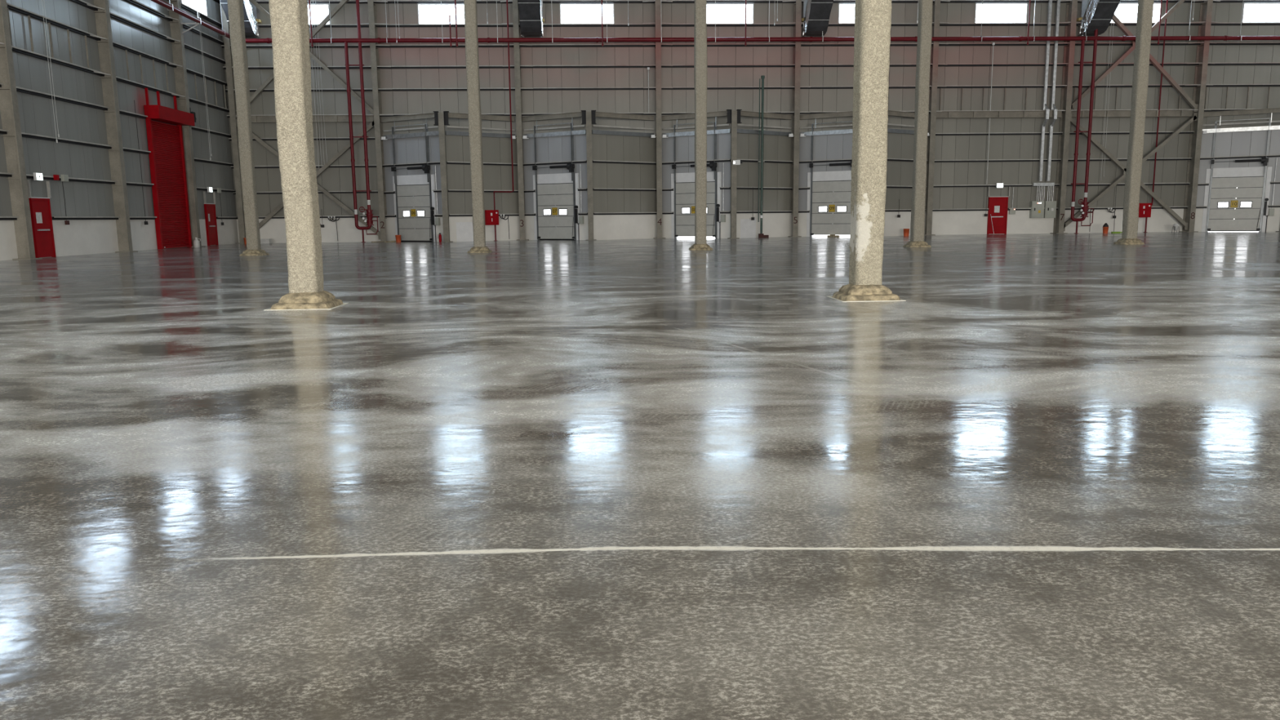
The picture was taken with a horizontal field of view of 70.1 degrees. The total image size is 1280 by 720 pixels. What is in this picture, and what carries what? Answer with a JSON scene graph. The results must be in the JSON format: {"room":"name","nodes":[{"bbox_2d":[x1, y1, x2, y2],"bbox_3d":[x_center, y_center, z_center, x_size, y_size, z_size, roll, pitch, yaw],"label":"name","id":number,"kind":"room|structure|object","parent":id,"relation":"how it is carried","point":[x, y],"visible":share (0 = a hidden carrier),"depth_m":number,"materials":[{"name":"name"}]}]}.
{"room":"distribution center","nodes":[
{"label":"distribution center","id":0,"kind":"room"},
{"bbox_2d":[0,0,238,260],"bbox_3d":[-21.843,-9.040,17.023,0.465,15.600,70.390,-1,9,-2],"label":"wall","id":1,"kind":"structure","parent":0,"point":[143,54],"depth_m":38.27,"materials":[{"name":"metal"}]},
{"bbox_2d":[32,172,43,180],"bbox_3d":[-22.231,-6.774,33.678,0.114,0.280,0.400,-1,9,-2],"label":"exit sign","id":2,"kind":"object","parent":1,"relation":"attached to","point":[37,176],"visible":1,"depth_m":33.57,"materials":[{"name":"white paint"}]},
{"bbox_2d":[26,179,56,257],"bbox_3d":[-22.401,-5.270,34.139,0.160,2.850,1.300,-1,9,-2],"label":"door","id":3,"kind":"structure","parent":1,"relation":"in","point":[40,207],"depth_m":34.13,"materials":[{"name":"red metal"}]},
{"bbox_2d":[60,174,68,182],"bbox_3d":[-22.309,-7.056,35.353,0.112,0.260,0.340,-1,9,-2],"label":"switch box","id":4,"kind":"object","parent":1,"relation":"attached to","point":[64,177],"visible":1,"depth_m":35.27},
{"bbox_2d":[62,181,69,224],"bbox_3d":[-22.391,-6.195,35.484,0.090,1.840,0.160,-1,9,-2],"label":"cord","id":5,"kind":"object","parent":1,"relation":"attached to","point":[66,222],"visible":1,"depth_m":35.53,"materials":[{"name":"plastic"}]},
{"bbox_2d":[133,100,147,224],"bbox_3d":[-22.698,-8.947,41.422,0.090,5.540,0.160,-1,9,-2],"label":"cord","id":6,"kind":"object","parent":1,"relation":"attached to","point":[145,221],"visible":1,"depth_m":41.45,"materials":[{"name":"plastic"}]},
{"bbox_2d":[143,88,196,248],"bbox_3d":[-22.649,-9.226,44.674,0.660,7.400,4.300,-1,9,-2],"label":"roller shutter","id":7,"kind":"object","parent":1,"relation":"attached to","point":[165,220],"visible":1,"depth_m":44.06,"materials":[{"name":"red metal"}]},
{"bbox_2d":[143,105,195,126],"bbox_3d":[-22.666,-11.771,43.996,0.660,0.600,3.750,-1,9,-2],"label":"hood","id":8,"kind":"object","parent":7,"relation":"attached to","point":[159,113],"depth_m":43.33,"materials":[{"name":"red metal"}]},
{"bbox_2d":[181,0,207,16],"bbox_3d":[-23.331,-18.767,47.657,0.200,1.220,3.140,-1,9,-2],"label":"window","id":9,"kind":"structure","parent":1,"relation":"in","point":[202,9],"depth_m":48.36,"materials":[{"name":"white glass"}]},
{"bbox_2d":[203,191,218,245],"bbox_3d":[-23.092,-7.612,49.091,0.160,2.850,1.300,-1,9,-2],"label":"door","id":10,"kind":"structure","parent":1,"relation":"in","point":[209,208],"depth_m":49.01,"materials":[{"name":"red metal"}]},
{"bbox_2d":[382,125,448,241],"bbox_3d":[-12.834,-9.864,51.548,4.996,6.310,0.365,5,10,31],"label":"wall","id":11,"kind":"structure","parent":0,"point":[410,148],"depth_m":51.38,"materials":[{"name":"metal"}]},
{"bbox_2d":[391,118,437,241],"bbox_3d":[-12.879,-10.066,51.326,3.222,6.780,0.430,5,10,31],"label":"door","id":12,"kind":"structure","parent":11,"relation":"in","point":[413,202],"depth_m":51.60,"materials":[{"name":"grey metal"}]},
{"bbox_2d":[430,165,439,239],"bbox_3d":[-11.423,-8.681,50.718,0.510,4.200,0.200,5,10,31],"label":"door control box","id":13,"kind":"object","parent":11,"relation":"attached to","point":[437,220],"visible":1,"depth_m":50.79,"materials":[{"name":"grey metal"}]},
{"bbox_2d":[444,125,519,241],"bbox_3d":[-8.827,-9.936,51.722,4.996,6.310,0.365,-7,11,-36],"label":"wall","id":14,"kind":"structure","parent":0,"point":[496,147],"depth_m":51.73,"materials":[{"name":"metal"}]},
{"bbox_2d":[522,124,588,239],"bbox_3d":[-4.842,-10.008,51.895,4.996,6.310,0.365,5,10,31],"label":"wall","id":15,"kind":"structure","parent":0,"point":[553,148],"depth_m":51.64,"materials":[{"name":"metal"}]},
{"bbox_2d":[532,117,580,239],"bbox_3d":[-4.887,-10.210,51.673,3.222,6.780,0.430,5,10,31],"label":"door","id":16,"kind":"structure","parent":15,"relation":"in","point":[554,202],"depth_m":51.96,"materials":[{"name":"grey metal"}]},
{"bbox_2d":[573,164,583,239],"bbox_3d":[-3.431,-8.825,51.065,0.510,4.200,0.200,5,10,31],"label":"door control box","id":17,"kind":"object","parent":15,"relation":"attached to","point":[580,218],"visible":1,"depth_m":51.14,"materials":[{"name":"grey metal"}]},
{"bbox_2d":[591,124,657,239],"bbox_3d":[-0.836,-10.080,52.070,4.996,6.310,0.365,-7,11,-36],"label":"wall","id":18,"kind":"structure","parent":0,"point":[624,164],"depth_m":52.03,"materials":[{"name":"metal"}]},
{"bbox_2d":[0,231,1279,719],"bbox_3d":[14.513,-1.872,20.030,73.200,0.300,70.790,-1,9,-2],"label":"floor","id":19,"kind":"structure","parent":0,"point":[643,478],"depth_m":4.39,"materials":[{"name":"concrete"}]},
{"bbox_2d":[0,0,42,259],"bbox_3d":[-22.242,-11.334,31.647,0.780,15.600,1.723,-1,9,-2],"label":"wall column","id":20,"kind":"structure","parent":19,"relation":"on","point":[9,108],"depth_m":32.21,"materials":[{"name":"metal"}]},
{"bbox_2d":[86,0,137,252],"bbox_3d":[-22.561,-12.416,38.555,0.780,15.600,1.723,-1,9,-2],"label":"wall column","id":21,"kind":"structure","parent":19,"relation":"on","point":[103,22],"depth_m":38.89,"materials":[{"name":"metal"}]},
{"bbox_2d":[164,0,205,247],"bbox_3d":[-22.881,-13.498,45.464,0.780,15.600,1.723,-1,9,-2],"label":"wall column","id":22,"kind":"structure","parent":19,"relation":"on","point":[176,28],"depth_m":45.54,"materials":[{"name":"metal"}]},
{"bbox_2d":[193,237,200,247],"bbox_3d":[-22.239,-5.898,45.726,0.295,0.490,0.280,-9,12,-44],"label":"jug","id":23,"kind":"object","parent":19,"relation":"on","point":[196,242],"visible":0.94,"depth_m":45.64,"materials":[{"name":"plastic"}]},
{"bbox_2d":[221,5,245,244],"bbox_3d":[-22.654,-14.431,51.387,1.201,15.600,0.780,-1,9,-2],"label":"wall column","id":24,"kind":"structure","parent":19,"relation":"on","point":[228,52],"depth_m":51.36,"materials":[{"name":"metal"}]},
{"bbox_2d":[235,0,380,239],"bbox_3d":[-18.915,-14.178,51.605,8.000,14.690,0.210,-1,9,-2],"label":"brace","id":25,"kind":"object","parent":24,"relation":"attached to","point":[340,6],"visible":0.51,"depth_m":51.66,"materials":[{"name":"metal"}]},
{"bbox_2d":[226,0,269,256],"bbox_3d":[-14.545,-11.628,32.970,0.892,15.600,0.890,-1,9,-2],"label":"column","id":26,"kind":"structure","parent":19,"relation":"on","point":[235,7],"depth_m":33.29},
{"bbox_2d":[260,238,271,243],"bbox_3d":[-21.404,-6.785,52.055,0.600,0.260,0.400,-1,9,-2],"label":"crate","id":27,"kind":"object","parent":19,"relation":"on","point":[262,241],"visible":0.73,"depth_m":51.87,"materials":[{"name":"plastic"}]},
{"bbox_2d":[264,0,348,310],"bbox_3d":[-5.046,-8.502,12.398,0.950,15.600,0.950,-1,9,-2],"label":"column","id":28,"kind":"structure","parent":19,"relation":"on","point":[289,19],"depth_m":13.11,"materials":[{"name":"concrete"}]},
{"bbox_2d":[344,0,378,242],"bbox_3d":[-15.723,-14.408,51.068,1.378,15.500,0.430,-1,9,-2],"label":"pipe","id":29,"kind":"object","parent":19,"relation":"on","point":[369,214],"visible":1,"depth_m":51.30,"materials":[{"name":"metal"}]},
{"bbox_2d":[359,0,393,241],"bbox_3d":[-14.923,-14.570,51.723,1.723,15.600,0.780,-1,9,-2],"label":"wall column","id":30,"kind":"structure","parent":19,"relation":"on","point":[372,18],"depth_m":51.69,"materials":[{"name":"metal"}]},
{"bbox_2d":[251,115,373,122],"bbox_3d":[-18.912,-13.689,51.747,7.600,0.380,0.120,-1,9,-2],"label":"tie beam","id":31,"kind":"structure","parent":30,"relation":"attached to","point":[327,118],"depth_m":51.82,"materials":[{"name":"metal"}]},
{"bbox_2d":[432,111,452,242],"bbox_3d":[-10.764,-10.023,50.064,0.820,7.040,0.500,-1,9,-2],"label":"post","id":32,"kind":"object","parent":19,"relation":"on","point":[441,119],"visible":1,"depth_m":49.87,"materials":[{"name":"metal"}]},
{"bbox_2d":[379,112,434,122],"bbox_3d":[-12.957,-13.512,50.839,4.196,0.264,0.181,5,10,31],"label":"roof beam","id":33,"kind":"structure","parent":32,"relation":"attached to","point":[430,115],"depth_m":50.79,"materials":[{"name":"metal"}]},
{"bbox_2d":[448,112,515,121],"bbox_3d":[-8.895,-13.572,50.933,4.196,0.264,0.180,-7,11,-36],"label":"roof beam","id":34,"kind":"structure","parent":32,"relation":"attached to","point":[452,115],"depth_m":51.13,"materials":[{"name":"metal"}]},
{"bbox_2d":[463,0,492,253],"bbox_3d":[-6.152,-11.779,33.334,0.891,15.600,0.888,-1,9,-2],"label":"column","id":35,"kind":"structure","parent":19,"relation":"on","point":[474,114],"depth_m":33.65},
{"bbox_2d":[484,0,513,240],"bbox_3d":[-8.038,-14.488,51.033,1.890,15.500,0.350,-7,11,-36],"label":"pipe","id":36,"kind":"object","parent":19,"relation":"on","point":[491,216],"depth_m":51.67,"materials":[{"name":"red metal"}]},
{"bbox_2d":[500,0,533,239],"bbox_3d":[-6.932,-14.714,52.070,1.723,15.600,0.780,-1,9,-2],"label":"wall column","id":37,"kind":"structure","parent":19,"relation":"on","point":[517,65],"depth_m":51.99,"materials":[{"name":"metal"}]},
{"bbox_2d":[581,110,596,240],"bbox_3d":[-2.773,-10.167,50.411,0.820,7.040,0.500,-1,9,-2],"label":"post","id":38,"kind":"object","parent":19,"relation":"on","point":[588,118],"visible":0.99,"depth_m":50.17,"materials":[{"name":"metal"}]},
{"bbox_2d":[521,111,582,121],"bbox_3d":[-4.965,-13.656,51.186,4.196,0.264,0.181,5,10,31],"label":"roof beam","id":39,"kind":"structure","parent":38,"relation":"attached to","point":[576,114],"depth_m":51.12,"materials":[{"name":"metal"}]},
{"bbox_2d":[595,111,654,120],"bbox_3d":[-0.903,-13.716,51.280,4.196,0.264,0.180,-7,11,-36],"label":"roof beam","id":40,"kind":"structure","parent":38,"relation":"attached to","point":[601,114],"depth_m":51.28,"materials":[{"name":"metal"}]},
{"bbox_2d":[642,0,673,238],"bbox_3d":[1.060,-14.858,52.417,1.723,15.600,0.780,-1,9,-2],"label":"wall column","id":41,"kind":"structure","parent":19,"relation":"on","point":[658,23],"depth_m":52.30,"materials":[{"name":"metal"}]},
{"bbox_2d":[688,0,712,249],"bbox_3d":[2.239,-11.930,33.698,0.893,15.600,0.891,-1,9,-2],"label":"column","id":42,"kind":"structure","parent":19,"relation":"on","point":[700,61],"depth_m":33.98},
{"bbox_2d":[726,109,742,238],"bbox_3d":[5.218,-10.311,50.758,0.820,7.040,0.500,-1,9,-2],"label":"post","id":43,"kind":"object","parent":19,"relation":"on","point":[733,116],"visible":0.98,"depth_m":50.55,"materials":[{"name":"metal"}]},
{"bbox_2d":[661,111,727,120],"bbox_3d":[3.026,-13.800,51.533,4.196,0.264,0.181,5,10,31],"label":"roof beam","id":44,"kind":"structure","parent":43,"relation":"attached to","point":[719,113],"depth_m":51.68,"materials":[{"name":"metal"}]},
{"bbox_2d":[740,111,791,119],"bbox_3d":[7.088,-13.860,51.627,4.196,0.264,0.180,-7,11,-36],"label":"roof beam","id":45,"kind":"structure","parent":43,"relation":"attached to","point":[746,113],"depth_m":51.68,"materials":[{"name":"metal"}]},
{"bbox_2d":[781,0,811,236],"bbox_3d":[9.051,-15.002,52.764,1.723,15.600,0.780,-1,9,-2],"label":"wall column","id":46,"kind":"structure","parent":19,"relation":"on","point":[797,5],"depth_m":52.74,"materials":[{"name":"metal"}]},
{"bbox_2d":[826,0,906,302],"bbox_3d":[3.347,-8.644,12.703,0.950,15.600,0.950,-1,9,-2],"label":"column","id":47,"kind":"structure","parent":19,"relation":"on","point":[873,18],"depth_m":13.40,"materials":[{"name":"concrete"}]},
{"bbox_2d":[902,228,909,235],"bbox_3d":[15.355,-7.356,52.551,0.360,0.420,0.355,-1,9,-2],"label":"bucket","id":48,"kind":"object","parent":19,"relation":"on","point":[906,231],"visible":0.94,"depth_m":52.43,"materials":[{"name":"orange plastic"}]},
{"bbox_2d":[903,0,933,247],"bbox_3d":[10.633,-12.081,34.062,0.900,15.600,0.893,-1,9,-2],"label":"column","id":49,"kind":"structure","parent":19,"relation":"on","point":[922,65],"depth_m":34.38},
{"bbox_2d":[924,0,950,235],"bbox_3d":[17.042,-15.146,53.111,1.723,15.600,0.780,-1,9,-2],"label":"wall column","id":50,"kind":"structure","parent":19,"relation":"on","point":[936,4],"depth_m":53.12,"materials":[{"name":"metal"}]},
{"bbox_2d":[936,111,1062,118],"bbox_3d":[21.044,-14.409,53.483,7.600,0.380,0.120,-1,9,-2],"label":"tie beam","id":51,"kind":"structure","parent":50,"relation":"attached to","point":[944,114],"depth_m":53.49,"materials":[{"name":"metal"}]},
{"bbox_2d":[1049,0,1081,233],"bbox_3d":[25.033,-15.290,53.458,1.723,15.600,0.780,-1,9,-2],"label":"wall column","id":52,"kind":"structure","parent":19,"relation":"on","point":[1072,6],"depth_m":53.55,"materials":[{"name":"metal"}]},
{"bbox_2d":[1063,0,1199,231],"bbox_3d":[29.032,-15.042,53.687,8.000,14.690,0.210,-1,9,-2],"label":"brace","id":53,"kind":"object","parent":52,"relation":"attached to","point":[1114,19],"visible":0.74,"depth_m":53.84,"materials":[{"name":"metal"}]},
{"bbox_2d":[1071,109,1194,117],"bbox_3d":[29.035,-14.553,53.830,7.600,0.380,0.120,-1,9,-2],"label":"tie beam","id":54,"kind":"structure","parent":52,"relation":"attached to","point":[1084,113],"depth_m":53.85,"materials":[{"name":"metal"}]},
{"bbox_2d":[1070,29,1097,233],"bbox_3d":[26.046,-13.308,53.172,1.348,11.750,0.430,-1,9,-2],"label":"pipe","id":55,"kind":"object","parent":19,"relation":"on","point":[1085,206],"visible":0.98,"depth_m":53.16,"materials":[{"name":"metal"}]},
{"bbox_2d":[1102,222,1108,233],"bbox_3d":[27.458,-7.772,53.755,0.339,0.600,0.334,-1,9,-2],"label":"bucket","id":56,"kind":"object","parent":19,"relation":"on","point":[1105,227],"visible":1,"depth_m":53.66,"materials":[{"name":"orange plastic"}]},
{"bbox_2d":[1113,0,1154,244],"bbox_3d":[19.024,-12.233,34.428,0.904,15.600,0.891,-1,9,-2],"label":"column","id":57,"kind":"structure","parent":19,"relation":"on","point":[1145,7],"depth_m":34.78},
{"bbox_2d":[1138,0,1168,232],"bbox_3d":[30.236,-15.339,53.717,0.938,15.500,0.290,-1,9,-2],"label":"pipe","id":58,"kind":"object","parent":19,"relation":"on","point":[1144,209],"visible":0.95,"depth_m":54.42,"materials":[{"name":"red metal"}]},
{"bbox_2d":[1171,223,1179,232],"bbox_3d":[31.890,-7.848,54.252,0.340,0.501,0.340,-1,9,-2],"label":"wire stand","id":59,"kind":"object","parent":19,"relation":"on","point":[1175,226],"visible":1,"depth_m":54.16,"materials":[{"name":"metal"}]},
{"bbox_2d":[1179,0,1220,231],"bbox_3d":[33.024,-15.434,53.805,1.723,15.600,0.780,-1,9,-2],"label":"wall column","id":60,"kind":"structure","parent":19,"relation":"on","point":[1206,7],"depth_m":53.88,"materials":[{"name":"metal"}]},
{"bbox_3d":[13.209,-10.455,51.105,0.820,7.040,0.500,-1,9,-2],"label":"post","id":61,"kind":"object","parent":19,"relation":"on","visible":0},
{"bbox_2d":[800,111,853,119],"bbox_3d":[11.017,-13.944,51.880,4.196,0.264,0.181,5,10,31],"label":"roof beam","id":62,"kind":"structure","parent":61,"relation":"attached to","point":[849,113],"depth_m":52.08,"materials":[{"name":"metal"}]},
{"bbox_2d":[888,110,915,117],"bbox_3d":[15.079,-14.004,51.974,4.196,0.264,0.180,-7,11,-36],"label":"roof beam","id":63,"kind":"structure","parent":61,"relation":"attached to","point":[898,113],"depth_m":51.77,"materials":[{"name":"metal"}]},
{"bbox_3d":[37.183,-10.887,52.146,0.820,7.040,0.500,-1,9,-2],"label":"post","id":64,"kind":"object","parent":19,"relation":"on","visible":0},
{"bbox_2d":[1203,107,1279,116],"bbox_3d":[34.990,-14.376,52.922,4.196,0.264,0.181,5,10,31],"label":"roof beam","id":65,"kind":"structure","parent":64,"relation":"attached to","point":[1273,110],"depth_m":52.93,"materials":[{"name":"metal"}]},
{"bbox_2d":[662,124,730,238],"bbox_3d":[3.149,-10.152,52.243,4.996,6.310,0.365,5,10,31],"label":"wall","id":66,"kind":"structure","parent":0,"point":[685,141],"depth_m":52.20,"materials":[{"name":"metal"}]},
{"bbox_2d":[671,116,721,238],"bbox_3d":[3.104,-10.354,52.020,3.222,6.780,0.430,5,10,31],"label":"door","id":67,"kind":"structure","parent":66,"relation":"in","point":[682,198],"depth_m":52.45,"materials":[{"name":"white metal"}]},
{"bbox_2d":[715,163,725,222],"bbox_3d":[4.560,-8.969,51.412,0.510,4.200,0.200,5,10,31],"label":"door control box","id":68,"kind":"object","parent":66,"relation":"attached to","point":[722,216],"visible":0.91,"depth_m":51.49,"materials":[{"name":"grey metal"}]},
{"bbox_2d":[219,0,1279,243],"bbox_3d":[12.801,-15.140,53.374,73.250,15.600,0.515,-1,9,-2],"label":"wall","id":69,"kind":"structure","parent":0,"point":[422,77],"depth_m":52.95,"materials":[{"name":"metal"}]},
{"bbox_2d":[220,0,261,38],"bbox_3d":[-21.860,-19.430,49.227,1.400,3.410,3.590,-1,9,-2],"label":"air duct","id":70,"kind":"object","parent":69,"relation":"attached to","point":[251,13],"visible":0.55,"depth_m":50.02,"materials":[{"name":"metal"}]},
{"bbox_2d":[307,3,330,24],"bbox_3d":[-18.991,-19.372,51.198,3.140,1.220,0.200,-1,9,-2],"label":"window","id":71,"kind":"structure","parent":69,"relation":"in","point":[322,9],"depth_m":51.26,"materials":[{"name":"white glass"}]},
{"bbox_2d":[417,3,464,23],"bbox_3d":[-11.000,-19.516,51.545,3.140,1.220,0.200,-1,9,-2],"label":"window","id":72,"kind":"structure","parent":69,"relation":"in","point":[428,13],"depth_m":51.56,"materials":[{"name":"white glass"}]},
{"bbox_2d":[517,0,544,37],"bbox_3d":[-6.047,-19.715,49.914,1.400,3.410,3.590,-1,9,-2],"label":"air duct","id":73,"kind":"object","parent":69,"relation":"attached to","point":[531,20],"visible":0.94,"depth_m":50.27,"materials":[{"name":"metal"}]},
{"bbox_2d":[560,3,614,23],"bbox_3d":[-3.009,-19.660,51.892,3.140,1.220,0.200,-1,9,-2],"label":"window","id":74,"kind":"structure","parent":69,"relation":"in","point":[570,13],"depth_m":51.93,"materials":[{"name":"white glass"}]},
{"bbox_2d":[647,66,649,112],"bbox_3d":[0.496,-15.522,52.429,0.120,2.520,0.100,-1,9,-2],"label":"conduit","id":75,"kind":"object","parent":69,"relation":"attached to","point":[648,68],"visible":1,"depth_m":52.38,"materials":[{"name":"plastic"}]},
{"bbox_2d":[706,3,753,23],"bbox_3d":[4.983,-19.804,52.239,3.140,1.220,0.200,-1,9,-2],"label":"window","id":76,"kind":"structure","parent":69,"relation":"in","point":[726,13],"depth_m":52.29,"materials":[{"name":"glass"}]},
{"bbox_2d":[801,0,833,37],"bbox_3d":[10.005,-20.005,50.611,1.400,3.410,3.590,-1,9,-2],"label":"air duct","id":77,"kind":"object","parent":69,"relation":"attached to","point":[816,13],"visible":0.96,"depth_m":51.08,"materials":[{"name":"metal"}]},
{"bbox_2d":[838,3,855,22],"bbox_3d":[12.974,-19.948,52.586,3.140,1.220,0.200,-1,9,-2],"label":"window","id":78,"kind":"structure","parent":69,"relation":"in","point":[846,11],"depth_m":52.57,"materials":[{"name":"glass"}]},
{"bbox_2d":[986,42,995,184],"bbox_3d":[20.561,-14.426,53.529,0.120,8.070,0.100,-1,9,-2],"label":"conduit","id":79,"kind":"object","parent":69,"relation":"attached to","point":[993,43],"visible":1,"depth_m":53.43,"materials":[{"name":"plastic"}]},
{"bbox_2d":[986,186,1010,234],"bbox_3d":[21.449,-8.974,54.590,1.310,2.850,0.210,-1,9,-2],"label":"door","id":80,"kind":"structure","parent":69,"relation":"in","point":[997,206],"depth_m":54.62,"materials":[{"name":"red metal"}]},
{"bbox_2d":[974,2,1027,22],"bbox_3d":[20.965,-20.092,52.934,3.140,1.220,0.200,-1,9,-2],"label":"window","id":81,"kind":"structure","parent":69,"relation":"in","point":[992,12],"depth_m":52.97,"materials":[{"name":"white glass"}]},
{"bbox_2d":[1008,186,1015,214],"bbox_3d":[22.316,-9.526,54.560,0.360,1.590,0.120,-1,9,-2],"label":"switch box","id":82,"kind":"object","parent":69,"relation":"attached to","point":[1011,211],"visible":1,"depth_m":54.60,"materials":[{"name":"white"}]},
{"bbox_2d":[1029,200,1044,217],"bbox_3d":[23.794,-9.010,54.618,0.760,1.000,0.300,-1,9,-2],"label":"board","id":83,"kind":"object","parent":69,"relation":"attached to","point":[1037,211],"visible":1,"depth_m":54.50,"materials":[{"name":"grey metal"}]},
{"bbox_2d":[1031,0,1060,201],"bbox_3d":[23.963,-16.169,53.265,1.277,13.580,0.392,-1,9,-2],"label":"conduit","id":84,"kind":"object","parent":69,"relation":"attached to","point":[1045,107],"visible":1,"depth_m":53.41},
{"bbox_2d":[1043,200,1056,217],"bbox_3d":[24.579,-9.024,54.652,0.670,1.000,0.300,-1,9,-2],"label":"board","id":85,"kind":"object","parent":69,"relation":"attached to","point":[1050,211],"visible":1,"depth_m":54.53,"materials":[{"name":"grey metal"}]},
{"bbox_2d":[1076,0,1120,36],"bbox_3d":[26.187,-20.296,51.314,1.400,3.410,3.590,-1,9,-2],"label":"air duct","id":86,"kind":"object","parent":69,"relation":"attached to","point":[1100,13],"visible":0.97,"depth_m":51.88,"materials":[{"name":"metal"}]},
{"bbox_2d":[1110,2,1161,22],"bbox_3d":[28.956,-20.236,53.281,3.140,1.220,0.200,-1,9,-2],"label":"window","id":87,"kind":"structure","parent":69,"relation":"in","point":[1126,12],"depth_m":53.32,"materials":[{"name":"white glass"}]},
{"bbox_2d":[1241,2,1279,22],"bbox_3d":[36.947,-20.380,53.628,3.140,1.220,0.200,-1,9,-2],"label":"window","id":88,"kind":"structure","parent":69,"relation":"in","point":[1251,11],"depth_m":53.65,"materials":[{"name":"white glass"}]},
{"bbox_2d":[736,124,793,238],"bbox_3d":[7.155,-10.224,52.417,4.996,6.310,0.365,-7,11,-36],"label":"wall","id":89,"kind":"structure","parent":0,"point":[777,220],"depth_m":52.47,"materials":[{"name":"metal"}]},
{"bbox_2d":[757,75,768,238],"bbox_3d":[6.986,-11.420,51.538,0.600,8.950,0.420,-1,9,-2],"label":"pipe","id":90,"kind":"object","parent":89,"relation":"attached to","point":[761,234],"visible":1,"depth_m":51.41,"materials":[{"name":"green metal"}]},
{"bbox_2d":[797,124,853,236],"bbox_3d":[11.140,-10.296,52.590,4.996,6.310,0.365,5,10,31],"label":"wall","id":91,"kind":"structure","parent":0,"point":[835,146],"depth_m":52.75,"materials":[{"name":"metal"}]},
{"bbox_2d":[806,118,852,236],"bbox_3d":[11.095,-10.498,52.368,3.222,6.780,0.430,5,10,31],"label":"door","id":92,"kind":"structure","parent":91,"relation":"in","point":[828,202],"depth_m":52.82,"materials":[{"name":"white metal"}]},
{"bbox_2d":[883,123,928,236],"bbox_3d":[15.146,-10.368,52.764,4.996,6.310,0.365,-7,11,-36],"label":"wall","id":93,"kind":"structure","parent":0,"point":[900,143],"depth_m":52.63,"materials":[{"name":"metal"}]},
{"bbox_2d":[1194,120,1279,231],"bbox_3d":[35.114,-10.728,53.631,4.996,6.310,0.365,5,10,31],"label":"wall","id":94,"kind":"structure","parent":0,"point":[1233,144],"depth_m":53.27,"materials":[{"name":"metal"}]},
{"bbox_2d":[1201,112,1272,231],"bbox_3d":[35.069,-10.931,53.409,3.222,6.780,0.430,5,10,31],"label":"door","id":95,"kind":"structure","parent":94,"relation":"in","point":[1235,202],"depth_m":53.71,"materials":[{"name":"white metal"}]},
{"bbox_2d":[1263,158,1277,231],"bbox_3d":[36.524,-9.545,52.800,0.510,4.200,0.200,5,10,31],"label":"door control box","id":96,"kind":"object","parent":94,"relation":"attached to","point":[1271,210],"visible":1,"depth_m":52.87,"materials":[{"name":"grey metal"}]},
{"bbox_3d":[14.338,-17.529,17.570,73.200,0.200,70.790,-1,9,-2],"label":"ceiling","id":97,"kind":"structure","parent":0,"visible":0},
{"bbox_2d":[41,0,59,142],"bbox_3d":[-22.298,-13.863,33.963,0.048,11.280,0.216,-1,9,-2],"label":"hanging wire","id":98,"kind":"object","parent":97,"relation":"hanging from","point":[56,140],"visible":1,"depth_m":34.43,"materials":[{"name":"plastic"}]},
{"bbox_2d":[197,2,212,159],"bbox_3d":[-22.938,-16.126,47.765,0.048,11.080,0.216,-1,9,-2],"label":"hanging wire","id":99,"kind":"object","parent":97,"relation":"hanging from","point":[211,154],"visible":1,"depth_m":48.03,"materials":[{"name":"plastic"}]},
{"bbox_2d":[308,0,313,47],"bbox_3d":[-18.111,-19.684,49.934,0.097,4.870,0.097,3,9,20],"label":"pipe","id":100,"kind":"object","parent":97,"relation":"hanging from","point":[312,45],"visible":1,"depth_m":50.11,"materials":[{"name":"metal"}]},
{"bbox_2d":[307,0,327,169],"bbox_3d":[-18.204,-16.536,51.324,0.536,11.480,0.048,-1,9,-2],"label":"hanging wire","id":101,"kind":"object","parent":97,"relation":"hanging from","point":[308,0],"visible":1,"depth_m":51.50,"materials":[{"name":"plastic"}]},
{"bbox_2d":[454,0,457,46],"bbox_3d":[-10.190,-19.827,50.278,0.111,4.870,0.111,3,9,20],"label":"pipe","id":102,"kind":"object","parent":97,"relation":"hanging from","point":[455,0],"visible":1,"depth_m":50.44,"materials":[{"name":"metal"}]},
{"bbox_2d":[601,0,603,46],"bbox_3d":[-2.118,-19.973,50.628,0.097,4.870,0.097,3,9,20],"label":"pipe","id":103,"kind":"object","parent":97,"relation":"hanging from","point":[602,0],"visible":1,"depth_m":50.84,"materials":[{"name":"metal"}]},
{"bbox_2d":[106,0,1279,43],"bbox_3d":[14.348,-15.516,21.966,71.872,5.142,60.145,-1,9,-2],"label":"pipe","id":104,"kind":"object","parent":97,"relation":"hanging from","point":[197,21],"visible":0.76,"depth_m":51.30,"materials":[{"name":"metal"}]},
{"bbox_2d":[448,14,452,46],"bbox_3d":[-10.511,-18.241,50.511,0.097,1.670,0.097,3,9,20],"label":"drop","id":105,"kind":"object","parent":104,"relation":"attached to","point":[451,45],"visible":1,"depth_m":50.50,"materials":[{"name":"red paint"}]},
{"bbox_2d":[744,0,746,45],"bbox_3d":[5.923,-20.118,50.977,0.097,4.870,0.097,3,9,20],"label":"pipe","id":106,"kind":"object","parent":97,"relation":"hanging from","point":[745,43],"visible":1,"depth_m":51.15,"materials":[{"name":"metal"}]},
{"bbox_2d":[1026,0,1031,44],"bbox_3d":[22.115,-20.410,51.681,0.097,4.870,0.097,3,9,20],"label":"pipe","id":107,"kind":"object","parent":97,"relation":"hanging from","point":[1029,0],"visible":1,"depth_m":51.85,"materials":[{"name":"metal"}]},
{"bbox_2d":[1100,20,1113,180],"bbox_3d":[27.491,-16.866,53.386,0.216,12.480,0.048,-1,9,-2],"label":"hanging wire","id":108,"kind":"object","parent":97,"relation":"hanging from","point":[1111,20],"visible":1,"depth_m":53.68,"materials":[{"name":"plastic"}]},
{"bbox_2d":[1157,0,1162,44],"bbox_3d":[29.766,-20.547,52.013,0.097,4.870,0.097,3,9,20],"label":"pipe","id":109,"kind":"object","parent":97,"relation":"hanging from","point":[1161,0],"visible":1,"depth_m":52.19,"materials":[{"name":"metal"}]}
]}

